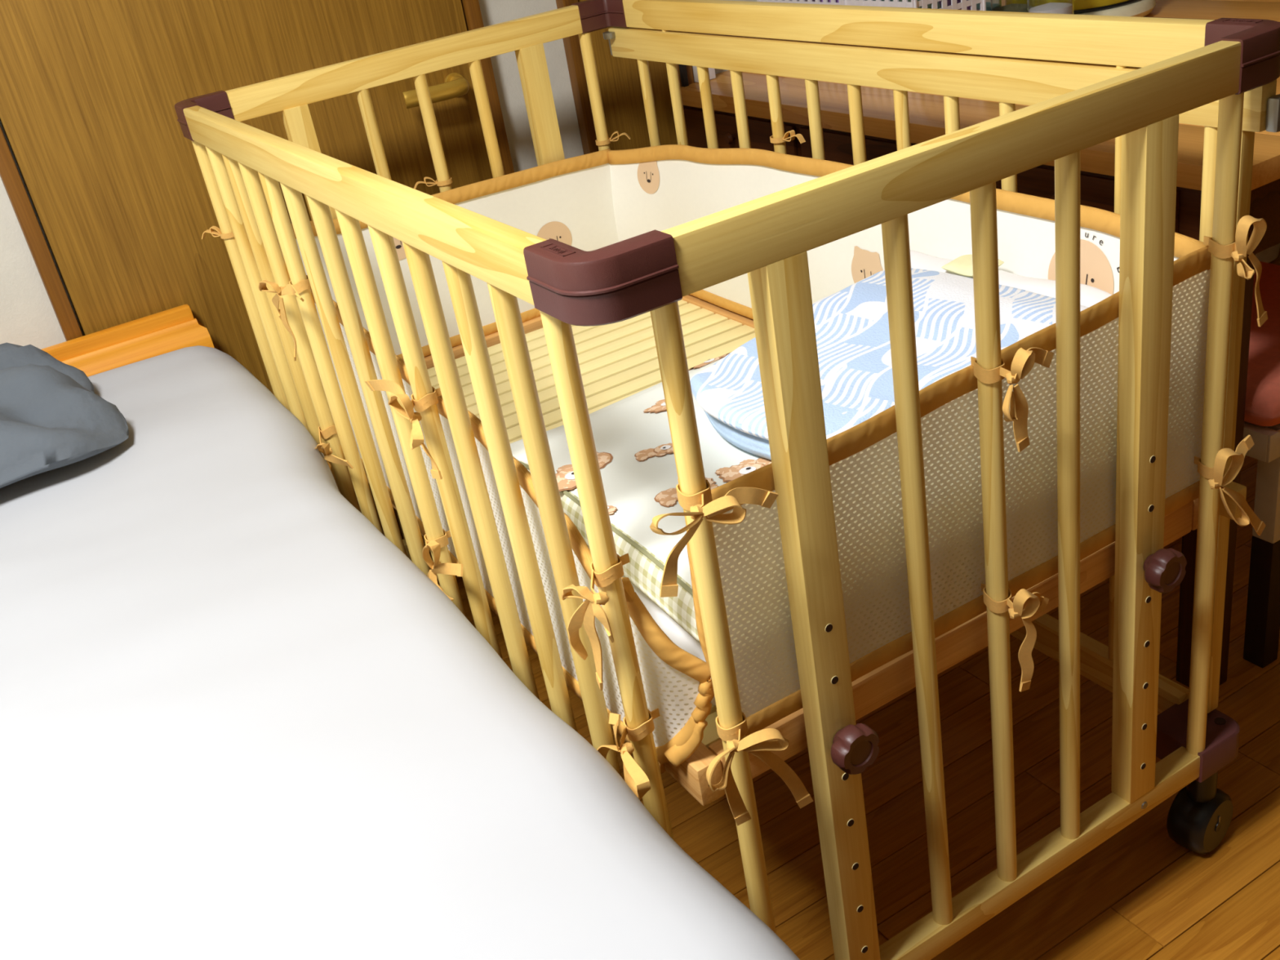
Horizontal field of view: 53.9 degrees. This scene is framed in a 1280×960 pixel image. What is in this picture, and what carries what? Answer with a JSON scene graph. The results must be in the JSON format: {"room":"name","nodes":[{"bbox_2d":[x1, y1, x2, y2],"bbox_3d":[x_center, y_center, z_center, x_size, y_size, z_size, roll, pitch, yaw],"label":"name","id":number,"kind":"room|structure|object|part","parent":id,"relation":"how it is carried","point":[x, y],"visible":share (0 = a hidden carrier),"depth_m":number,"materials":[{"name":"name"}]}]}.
{"room":"bedroom","nodes":[
{"label":"bedroom","id":0,"kind":"room"},
{"bbox_2d":[0,0,757,349],"bbox_3d":[-0.570,-0.889,2.027,4.600,2.450,0.080,-23,30,-23],"label":"wall","id":1,"kind":"structure","parent":0,"point":[28,316],"depth_m":2.20,"materials":[{"name":"white paint"}]},
{"bbox_2d":[0,0,514,561],"bbox_3d":[-0.615,-0.679,1.980,0.815,2.040,0.084,-23,30,-23],"label":"door","id":2,"kind":"structure","parent":1,"relation":"in","point":[90,90],"depth_m":1.99,"materials":[{"name":"brown wood"}]},
{"bbox_3d":[-0.963,-0.544,1.847,0.025,2.040,0.029,-23,30,-23],"label":"frame","id":3,"kind":"part","parent":2,"relation":"part of","materials":[{"name":"brown wood"}]},
{"bbox_3d":[-0.348,-0.662,2.146,0.133,0.038,0.062,-23,30,-23],"label":"handle","id":4,"kind":"part","parent":2,"relation":"part of","materials":[{"name":"gold metal"}]},
{"bbox_3d":[-0.295,-0.831,2.158,0.025,2.040,0.029,-23,30,-23],"label":"frame","id":5,"kind":"part","parent":2,"relation":"part of","materials":[{"name":"brown wood"}]},
{"bbox_2d":[555,0,694,154],"bbox_3d":[-0.044,-0.936,2.270,0.249,2.040,0.039,-23,30,-23],"label":"door","id":6,"kind":"structure","parent":1,"relation":"in","point":[619,77],"depth_m":2.36,"materials":[{"name":"brown wood"}]},
{"bbox_3d":[-0.138,-0.898,2.231,0.031,2.040,0.029,-23,30,-23],"label":"frame","id":7,"kind":"part","parent":6,"relation":"part of","materials":[{"name":"brown wood"}]},
{"bbox_3d":[-0.046,-0.925,2.284,0.179,1.988,0.021,-23,30,-23],"label":"panel","id":8,"kind":"part","parent":6,"relation":"part of","materials":[{"name":"brown wood"}]},
{"bbox_3d":[0.050,-0.950,2.310,0.010,1.998,0.016,-23,30,-23],"label":"panel","id":9,"kind":"part","parent":6,"relation":"part of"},
{"bbox_3d":[0.046,-0.978,2.317,0.031,2.040,0.029,-23,30,-23],"label":"frame","id":10,"kind":"part","parent":6,"relation":"part of","materials":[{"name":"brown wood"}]},
{"bbox_2d":[431,248,1279,959],"bbox_3d":[0.672,0.828,0.945,4.600,0.050,4.030,-23,30,-23],"label":"floor","id":11,"kind":"structure","parent":0,"point":[1140,894],"depth_m":1.67,"materials":[{"name":"brown wood"}]},
{"bbox_2d":[0,304,799,959],"bbox_3d":[-0.493,0.580,1.048,1.094,0.662,2.446,-23,30,-23],"label":"bed","id":12,"kind":"object","parent":11,"relation":"on","point":[238,721],"visible":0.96,"depth_m":1.08,"materials":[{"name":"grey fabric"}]},
{"bbox_2d":[0,342,128,488],"bbox_3d":[-0.995,-0.046,1.645,0.573,0.103,0.450,-23,30,-23],"label":"pillow","id":13,"kind":"object","parent":12,"relation":"on","point":[52,416],"visible":1,"depth_m":1.64,"materials":[{"name":"fabric"}]},
{"bbox_3d":[-1.139,0.140,1.976,1.053,0.542,0.024,-23,30,-23],"label":"headboard","id":14,"kind":"part","parent":12,"relation":"part of","materials":[{"name":"orange wood"}]},
{"bbox_3d":[-1.147,0.011,1.888,1.064,0.190,0.022,-23,30,-23],"label":"headboard moulding","id":15,"kind":"part","parent":12,"relation":"part of","materials":[{"name":"orange wood"}]},
{"bbox_2d":[174,0,1279,959],"bbox_3d":[0.033,-0.044,1.692,0.769,0.989,1.297,-23,30,-23],"label":"crib","id":16,"kind":"object","parent":11,"relation":"on","point":[619,321],"visible":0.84,"depth_m":1.22,"materials":[{"name":"brown wood"}]},
{"bbox_3d":[-0.459,-0.229,2.062,0.038,0.759,0.027,-23,30,-23],"label":"post","id":17,"kind":"part","parent":16,"relation":"part of","materials":[{"name":"yellow wood"}]},
{"bbox_3d":[-0.346,-0.324,1.334,0.022,0.044,1.095,-23,30,-23],"label":"rail","id":18,"kind":"part","parent":16,"relation":"part of","materials":[{"name":"yellow wood"}]},
{"bbox_3d":[-0.353,-0.652,1.960,0.598,0.044,0.022,-23,30,-23],"label":"rail","id":19,"kind":"part","parent":16,"relation":"part of","materials":[{"name":"yellow wood"}]},
{"bbox_3d":[-0.224,0.042,2.324,0.598,0.033,0.026,-23,30,-23],"label":"rail","id":20,"kind":"part","parent":16,"relation":"part of","materials":[{"name":"brown wood"}]},
{"bbox_3d":[-0.256,-0.227,2.151,0.616,0.042,0.024,-23,30,-23],"label":"frame","id":21,"kind":"part","parent":16,"relation":"part of","materials":[{"name":"brown wood"}]},
{"bbox_3d":[-0.120,-0.374,2.220,0.041,0.759,0.027,-23,30,-23],"label":"post","id":22,"kind":"part","parent":16,"relation":"part of","materials":[{"name":"brown wood"}]},
{"bbox_3d":[-0.235,0.076,1.569,0.026,0.042,1.168,-23,30,-23],"label":"frame","id":23,"kind":"part","parent":16,"relation":"part of","materials":[{"name":"brown wood"}]},
{"bbox_3d":[-0.056,-0.159,0.868,0.010,0.001,0.034,-23,30,-23],"label":"embossed plate","id":24,"kind":"part","parent":16,"relation":"part of","materials":[{"name":"brown plastic"}]},
{"bbox_2d":[587,546,715,706],"bbox_3d":[0.184,0.003,1.421,0.585,0.092,0.500,-23,30,-23],"label":"mattress","id":25,"kind":"object","parent":16,"relation":"on","point":[677,635],"visible":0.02,"depth_m":1.16,"materials":[{"name":"white fabric"}]},
{"bbox_2d":[510,352,771,643],"bbox_3d":[0.148,-0.045,1.457,0.602,0.150,0.645,-23,30,-23],"label":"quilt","id":26,"kind":"object","parent":25,"relation":"on","point":[632,435],"visible":0.3,"depth_m":1.28,"materials":[{"name":"fabric"}]},
{"bbox_2d":[555,464,572,473],"bbox_3d":[-0.078,-0.012,1.325,0.023,0.002,0.020,-23,30,-23],"label":"print","id":27,"kind":"object","parent":26,"relation":"on","point":[560,468],"depth_m":1.32},
{"bbox_2d":[555,467,577,491],"bbox_3d":[-0.073,-0.002,1.302,0.059,0.003,0.050,-23,30,-23],"label":"print","id":28,"kind":"object","parent":26,"relation":"on","point":[566,480],"depth_m":1.30},
{"bbox_2d":[597,452,613,468],"bbox_3d":[-0.053,-0.018,1.331,0.056,0.003,0.044,-23,30,-23],"label":"print","id":29,"kind":"object","parent":26,"relation":"on","point":[605,459],"depth_m":1.33},
{"bbox_2d":[607,505,617,512],"bbox_3d":[-0.032,0.028,1.230,0.017,0.002,0.018,-23,30,-23],"label":"print","id":30,"kind":"object","parent":26,"relation":"on","point":[611,508],"depth_m":1.23},
{"bbox_2d":[635,453,648,461],"bbox_3d":[0.002,-0.024,1.321,0.015,0.001,0.018,-23,30,-23],"label":"print","id":31,"kind":"object","parent":26,"relation":"on","point":[639,456],"depth_m":1.32},
{"bbox_2d":[634,448,656,457],"bbox_3d":[0.010,-0.028,1.329,0.030,0.002,0.026,-23,30,-23],"label":"print","id":32,"kind":"object","parent":26,"relation":"on","point":[638,452],"depth_m":1.33},
{"bbox_2d":[643,407,651,412],"bbox_3d":[0.011,-0.081,1.447,0.016,0.003,0.015,-23,30,-23],"label":"print","id":33,"kind":"object","parent":26,"relation":"on","point":[645,409],"depth_m":1.45},
{"bbox_2d":[648,400,666,413],"bbox_3d":[0.028,-0.085,1.446,0.043,0.006,0.036,-23,30,-23],"label":"print","id":34,"kind":"object","parent":26,"relation":"on","point":[656,406],"depth_m":1.44},
{"bbox_2d":[654,452,666,456],"bbox_3d":[0.022,-0.027,1.321,0.012,0.001,0.012,-23,30,-23],"label":"print","id":35,"kind":"object","parent":26,"relation":"on","point":[656,454],"depth_m":1.32},
{"bbox_2d":[653,443,673,453],"bbox_3d":[0.030,-0.034,1.329,0.032,0.003,0.029,-23,30,-23],"label":"print","id":36,"kind":"object","parent":26,"relation":"on","point":[658,448],"depth_m":1.33},
{"bbox_2d":[653,488,678,502],"bbox_3d":[0.032,0.014,1.239,0.038,0.001,0.030,-23,30,-23],"label":"print","id":37,"kind":"object","parent":26,"relation":"on","point":[660,495],"depth_m":1.24},
{"bbox_2d":[658,496,677,506],"bbox_3d":[0.028,0.021,1.227,0.018,0.001,0.023,-23,30,-23],"label":"print","id":38,"kind":"object","parent":26,"relation":"on","point":[664,501],"depth_m":1.23},
{"bbox_2d":[693,356,720,368],"bbox_3d":[0.086,-0.144,1.609,0.043,0.023,0.036,-23,30,-23],"label":"print","id":39,"kind":"object","parent":26,"relation":"attached to","point":[709,361],"depth_m":1.60},
{"bbox_2d":[705,477,715,486],"bbox_3d":[0.055,0.005,1.246,0.041,0.002,0.034,-23,30,-23],"label":"print","id":40,"kind":"object","parent":26,"relation":"on","point":[712,481],"depth_m":1.25},
{"bbox_2d":[710,484,718,489],"bbox_3d":[0.070,0.007,1.238,0.016,0.001,0.014,-23,30,-23],"label":"print","id":41,"kind":"object","parent":26,"relation":"on","point":[712,486],"depth_m":1.24},
{"bbox_2d":[714,466,729,475],"bbox_3d":[0.084,-0.009,1.265,0.019,0.001,0.017,-23,30,-23],"label":"print","id":42,"kind":"object","parent":26,"relation":"on","point":[717,470],"depth_m":1.26},
{"bbox_2d":[718,462,764,481],"bbox_3d":[0.102,-0.008,1.255,0.050,0.003,0.042,-23,30,-23],"label":"print","id":43,"kind":"object","parent":26,"relation":"on","point":[727,472],"depth_m":1.26},
{"bbox_2d":[739,459,755,464],"bbox_3d":[0.109,-0.017,1.273,0.016,0.001,0.016,1,30,21],"label":"print","id":44,"kind":"object","parent":26,"relation":"on","point":[741,461],"depth_m":1.27},
{"bbox_2d":[755,457,771,465],"bbox_3d":[0.131,-0.018,1.266,0.037,0.002,0.037,4,31,26],"label":"print","id":45,"kind":"object","parent":26,"relation":"on","point":[759,460],"depth_m":1.27},
{"bbox_2d":[689,267,1088,460],"bbox_3d":[0.254,-0.120,1.326,0.363,0.089,0.315,-23,30,-23],"label":"blanket","id":46,"kind":"object","parent":26,"relation":"on","point":[852,335],"visible":0.48,"depth_m":1.31,"materials":[{"name":"fabric"}]},
{"bbox_2d":[812,249,1111,306],"bbox_3d":[0.342,-0.163,1.384,0.261,0.080,0.403,-23,30,-23],"label":"blanket","id":47,"kind":"object","parent":26,"relation":"on","point":[1090,295],"visible":0.06,"depth_m":1.39,"materials":[{"name":"fabric"}]},
{"bbox_2d":[941,254,1004,277],"bbox_3d":[0.382,-0.247,1.447,0.050,0.014,0.050,-23,30,-23],"label":"cloth","id":48,"kind":"object","parent":47,"relation":"on","point":[962,265],"visible":0.51,"depth_m":1.44,"materials":[{"name":"yellow fabric"}]},
{"bbox_2d":[201,129,1267,826],"bbox_3d":[0.003,-0.162,1.609,0.769,0.391,1.272,-23,30,-23],"label":"bumper cover","id":49,"kind":"object","parent":16,"relation":"attached to","point":[599,199],"visible":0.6,"depth_m":1.20,"materials":[{"name":"beige fabric"}]},
{"bbox_2d":[392,236,406,260],"bbox_3d":[-0.387,-0.380,2.007,0.060,0.060,0.003,-24,30,-24],"label":"print","id":50,"kind":"object","parent":49,"relation":"attached to","point":[398,244],"depth_m":2.01},
{"bbox_3d":[-0.293,-0.361,2.077,0.656,0.244,0.007,-23,30,-23],"label":"fabric panel","id":51,"kind":"part","parent":49,"relation":"part of","materials":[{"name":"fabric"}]},
{"bbox_3d":[-0.287,-0.055,1.511,0.007,0.294,1.110,-23,30,-23],"label":"fabric panel","id":52,"kind":"part","parent":49,"relation":"part of","materials":[{"name":"beige fabric"}]},
{"bbox_2d":[537,221,572,245],"bbox_3d":[-0.147,-0.407,2.149,0.068,0.068,0.001,-22,30,-22],"label":"print","id":53,"kind":"object","parent":49,"relation":"attached to","point":[561,231],"depth_m":2.14},
{"bbox_2d":[637,160,659,194],"bbox_3d":[0.015,-0.508,2.100,0.009,0.061,0.060,-27,32,-29],"label":"print","id":54,"kind":"object","parent":49,"relation":"attached to","point":[648,171],"depth_m":2.10},
{"bbox_2d":[851,245,882,283],"bbox_3d":[0.306,-0.274,1.688,0.001,0.074,0.072,-22,30,-22],"label":"print","id":55,"kind":"object","parent":49,"relation":"attached to","point":[866,260],"depth_m":1.68},
{"bbox_3d":[0.265,-0.294,1.735,0.043,0.249,1.162,-23,30,-23],"label":"fabric panel","id":56,"kind":"part","parent":49,"relation":"part of","materials":[{"name":"fabric"}]},
{"bbox_3d":[0.316,0.007,1.157,0.618,0.238,0.005,-23,30,-23],"label":"fabric panel","id":57,"kind":"part","parent":49,"relation":"part of","materials":[{"name":"beige fabric"}]},
{"bbox_2d":[1048,239,1113,294],"bbox_3d":[0.481,-0.217,1.375,0.010,0.092,0.092,-23,30,-23],"label":"print","id":58,"kind":"object","parent":49,"relation":"attached to","point":[1096,255],"depth_m":1.35},
{"bbox_3d":[0.161,0.166,1.098,0.038,0.759,0.027,-23,30,-23],"label":"post","id":59,"kind":"part","parent":16,"relation":"part of","materials":[{"name":"brown wood"}]},
{"bbox_3d":[0.186,0.234,1.106,0.044,0.045,0.028,-23,30,-23],"label":"knob","id":60,"kind":"part","parent":16,"relation":"part of","materials":[{"name":"brown plastic"}]},
{"bbox_3d":[0.262,-0.585,1.618,0.022,0.044,1.095,-23,30,-23],"label":"rail","id":61,"kind":"part","parent":16,"relation":"part of","materials":[{"name":"brown wood"}]},
{"bbox_3d":[0.307,-0.157,1.822,0.026,0.042,1.168,-23,30,-23],"label":"frame","id":62,"kind":"part","parent":16,"relation":"part of","materials":[{"name":"brown wood"}]},
{"bbox_3d":[0.268,-0.540,1.636,0.022,0.047,1.210,-23,30,-23],"label":"gate rail","id":63,"kind":"part","parent":16,"relation":"part of","materials":[{"name":"brown wood"}]},
{"bbox_3d":[0.329,0.146,1.241,0.616,0.042,0.024,-23,30,-23],"label":"frame","id":64,"kind":"part","parent":16,"relation":"part of","materials":[{"name":"brown wood"}]},
{"bbox_3d":[0.269,-0.256,0.992,0.598,0.044,0.022,-23,30,-23],"label":"rail","id":65,"kind":"part","parent":16,"relation":"part of","materials":[{"name":"brown wood"}]},
{"bbox_3d":[0.395,0.437,1.359,0.598,0.033,0.026,-23,30,-23],"label":"rail","id":66,"kind":"part","parent":16,"relation":"part of","materials":[{"name":"brown wood"}]},
{"bbox_3d":[0.388,0.104,1.981,0.023,0.050,1.095,-23,30,-23],"label":"rail","id":67,"kind":"part","parent":16,"relation":"part of","materials":[{"name":"brown wood"}]},
{"bbox_3d":[0.547,-0.097,1.445,0.011,0.745,0.011,-23,30,-23],"label":"guide rod","id":68,"kind":"part","parent":16,"relation":"part of","materials":[{"name":"brown wood"}]},
{"bbox_3d":[0.499,0.021,1.256,0.041,0.759,0.027,-23,30,-23],"label":"post","id":69,"kind":"part","parent":16,"relation":"part of","materials":[{"name":"brown wood"}]},
{"bbox_3d":[0.523,0.089,1.264,0.044,0.045,0.028,-23,30,-23],"label":"knob","id":70,"kind":"part","parent":16,"relation":"part of","materials":[{"name":"brown plastic"}]},
{"bbox_3d":[0.666,0.309,1.510,0.079,0.042,0.079,-23,30,-23],"label":"foot plate","id":71,"kind":"part","parent":16,"relation":"part of","materials":[{"name":"brown plastic"}]},
{"bbox_3d":[0.686,0.365,1.537,0.034,0.088,0.034,-23,30,-23],"label":"stem","id":72,"kind":"part","parent":16,"relation":"part of","materials":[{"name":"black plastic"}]},
{"bbox_3d":[0.617,-0.054,1.340,0.020,0.745,0.026,-23,30,-23],"label":"guide post","id":73,"kind":"part","parent":16,"relation":"part of","materials":[{"name":"brown wood"}]},
{"bbox_3d":[0.335,-0.171,1.830,0.018,0.037,1.210,-23,30,-23],"label":"gate rail","id":74,"kind":"part","parent":16,"relation":"part of","materials":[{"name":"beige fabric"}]},
{"bbox_3d":[0.551,-0.419,1.151,0.010,0.001,0.034,-23,30,-23],"label":"embossed plate","id":75,"kind":"part","parent":16,"relation":"part of","materials":[{"name":"brown plastic"}]},
{"bbox_2d":[680,0,1279,687],"bbox_3d":[0.846,-0.394,2.306,1.006,0.775,1.236,-23,30,-23],"label":"wooden table","id":76,"kind":"object","parent":11,"relation":"on","point":[926,110],"visible":0.16,"depth_m":1.88,"materials":[{"name":"brown wood"}]},
{"bbox_2d":[692,66,715,82],"bbox_3d":[0.110,-0.843,2.395,0.038,0.160,0.030,-23,30,-23],"label":"file","id":77,"kind":"object","parent":76,"relation":"on","point":[712,71],"visible":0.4,"depth_m":2.42,"materials":[{"name":"white plastic"}]},
{"bbox_3d":[0.165,-0.624,2.299,0.016,0.020,0.020,-23,30,-23],"label":"knob","id":78,"kind":"part","parent":76,"relation":"part of","materials":[{"name":"brown wood"}]},
{"bbox_3d":[0.174,-0.629,2.306,0.008,0.076,0.365,-23,30,-23],"label":"drawer","id":79,"kind":"part","parent":76,"relation":"part of","materials":[{"name":"brown wood"}]},
{"bbox_2d":[756,0,842,4],"bbox_3d":[0.394,-0.890,2.382,0.220,0.165,0.280,-23,30,-23],"label":"storage basket","id":80,"kind":"object","parent":76,"relation":"on","point":[809,2],"visible":0.02,"depth_m":2.31,"materials":[{"name":"white plastic"}]},
{"bbox_2d":[819,0,839,2],"bbox_3d":[0.386,-0.856,2.303,0.095,0.172,0.110,-23,30,-23],"label":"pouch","id":81,"kind":"object","parent":80,"relation":"in","point":[828,1],"visible":0.02,"depth_m":2.27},
{"bbox_3d":[0.370,-0.503,1.999,0.008,0.076,0.365,-23,30,-23],"label":"drawer","id":82,"kind":"part","parent":76,"relation":"part of","materials":[{"name":"brown wood"}]},
{"bbox_2d":[842,0,986,10],"bbox_3d":[0.473,-0.785,2.171,0.160,0.150,0.185,-23,30,-23],"label":"storage basket","id":83,"kind":"object","parent":76,"relation":"on","point":[963,4],"visible":0.05,"depth_m":2.10,"materials":[{"name":"white plastic"}]},
{"bbox_2d":[892,0,941,8],"bbox_3d":[0.464,-0.761,2.123,0.068,0.146,0.080,-23,30,-23],"label":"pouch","id":84,"kind":"object","parent":83,"relation":"in","point":[929,6],"visible":0.02,"depth_m":2.08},
{"bbox_2d":[938,0,977,10],"bbox_3d":[0.502,-0.804,2.182,0.068,0.155,0.164,-23,30,-23],"label":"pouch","id":85,"kind":"object","parent":83,"relation":"in","point":[948,2],"visible":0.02,"depth_m":2.10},
{"bbox_2d":[976,0,991,10],"bbox_3d":[0.614,-0.856,2.273,0.072,0.135,0.072,-23,30,-23],"label":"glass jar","id":86,"kind":"object","parent":76,"relation":"on","point":[988,2],"visible":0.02,"depth_m":2.24,"materials":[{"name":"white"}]},
{"bbox_2d":[990,0,1026,12],"bbox_3d":[0.651,-0.828,2.206,0.072,0.135,0.072,-23,30,-23],"label":"glass jar","id":87,"kind":"object","parent":76,"relation":"on","point":[1013,6],"visible":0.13,"depth_m":2.17,"materials":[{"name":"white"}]},
{"bbox_2d":[1026,0,1074,14],"bbox_3d":[0.698,-0.805,2.141,0.076,0.140,0.076,-23,30,-23],"label":"glass jar","id":88,"kind":"object","parent":76,"relation":"on","point":[1054,6],"visible":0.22,"depth_m":2.11,"materials":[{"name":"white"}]},
{"bbox_3d":[0.567,-0.378,1.693,0.008,0.076,0.365,-23,30,-23],"label":"drawer","id":89,"kind":"part","parent":76,"relation":"part of","materials":[{"name":"brown wood"}]},
{"bbox_2d":[1074,0,1155,17],"bbox_3d":[0.801,-0.929,2.313,0.276,0.165,0.276,-23,30,-23],"label":"bowl","id":90,"kind":"object","parent":76,"relation":"on","point":[1135,8],"visible":0.35,"depth_m":2.23,"materials":[{"name":"beige plastic"}]},
{"bbox_3d":[0.764,-0.030,1.677,0.050,0.744,0.050,-23,30,-23],"label":"leg","id":91,"kind":"part","parent":76,"relation":"part of","materials":[{"name":"brown wood"}]},
{"bbox_2d":[1243,261,1279,667],"bbox_3d":[0.915,-0.052,1.973,0.420,0.462,0.435,-23,30,-23],"label":"dining chair","id":92,"kind":"object","parent":11,"relation":"on","point":[1262,407],"visible":0.25,"depth_m":1.76,"materials":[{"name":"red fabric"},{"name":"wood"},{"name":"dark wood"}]},
{"bbox_3d":[0.730,-0.111,1.830,0.019,0.040,0.410,-23,30,-23],"label":"seat rail","id":93,"kind":"part","parent":92,"relation":"part of","materials":[{"name":"brown wood"}]},
{"bbox_3d":[0.871,-0.001,1.729,0.034,0.180,0.034,-23,30,-23],"label":"leg","id":94,"kind":"part","parent":92,"relation":"part of","materials":[{"name":"brown wood"}]},
{"bbox_3d":[0.998,-0.113,1.740,0.400,0.040,0.004,-23,30,-23],"label":"seat rail","id":95,"kind":"part","parent":92,"relation":"part of","materials":[{"name":"brown wood"}]},
{"bbox_2d":[1255,243,1279,262],"bbox_3d":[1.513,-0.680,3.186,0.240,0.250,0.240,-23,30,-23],"label":"chair","id":96,"kind":"object","parent":11,"relation":"on","point":[1270,254],"visible":0.06,"depth_m":3.15,"materials":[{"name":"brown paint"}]}
]}

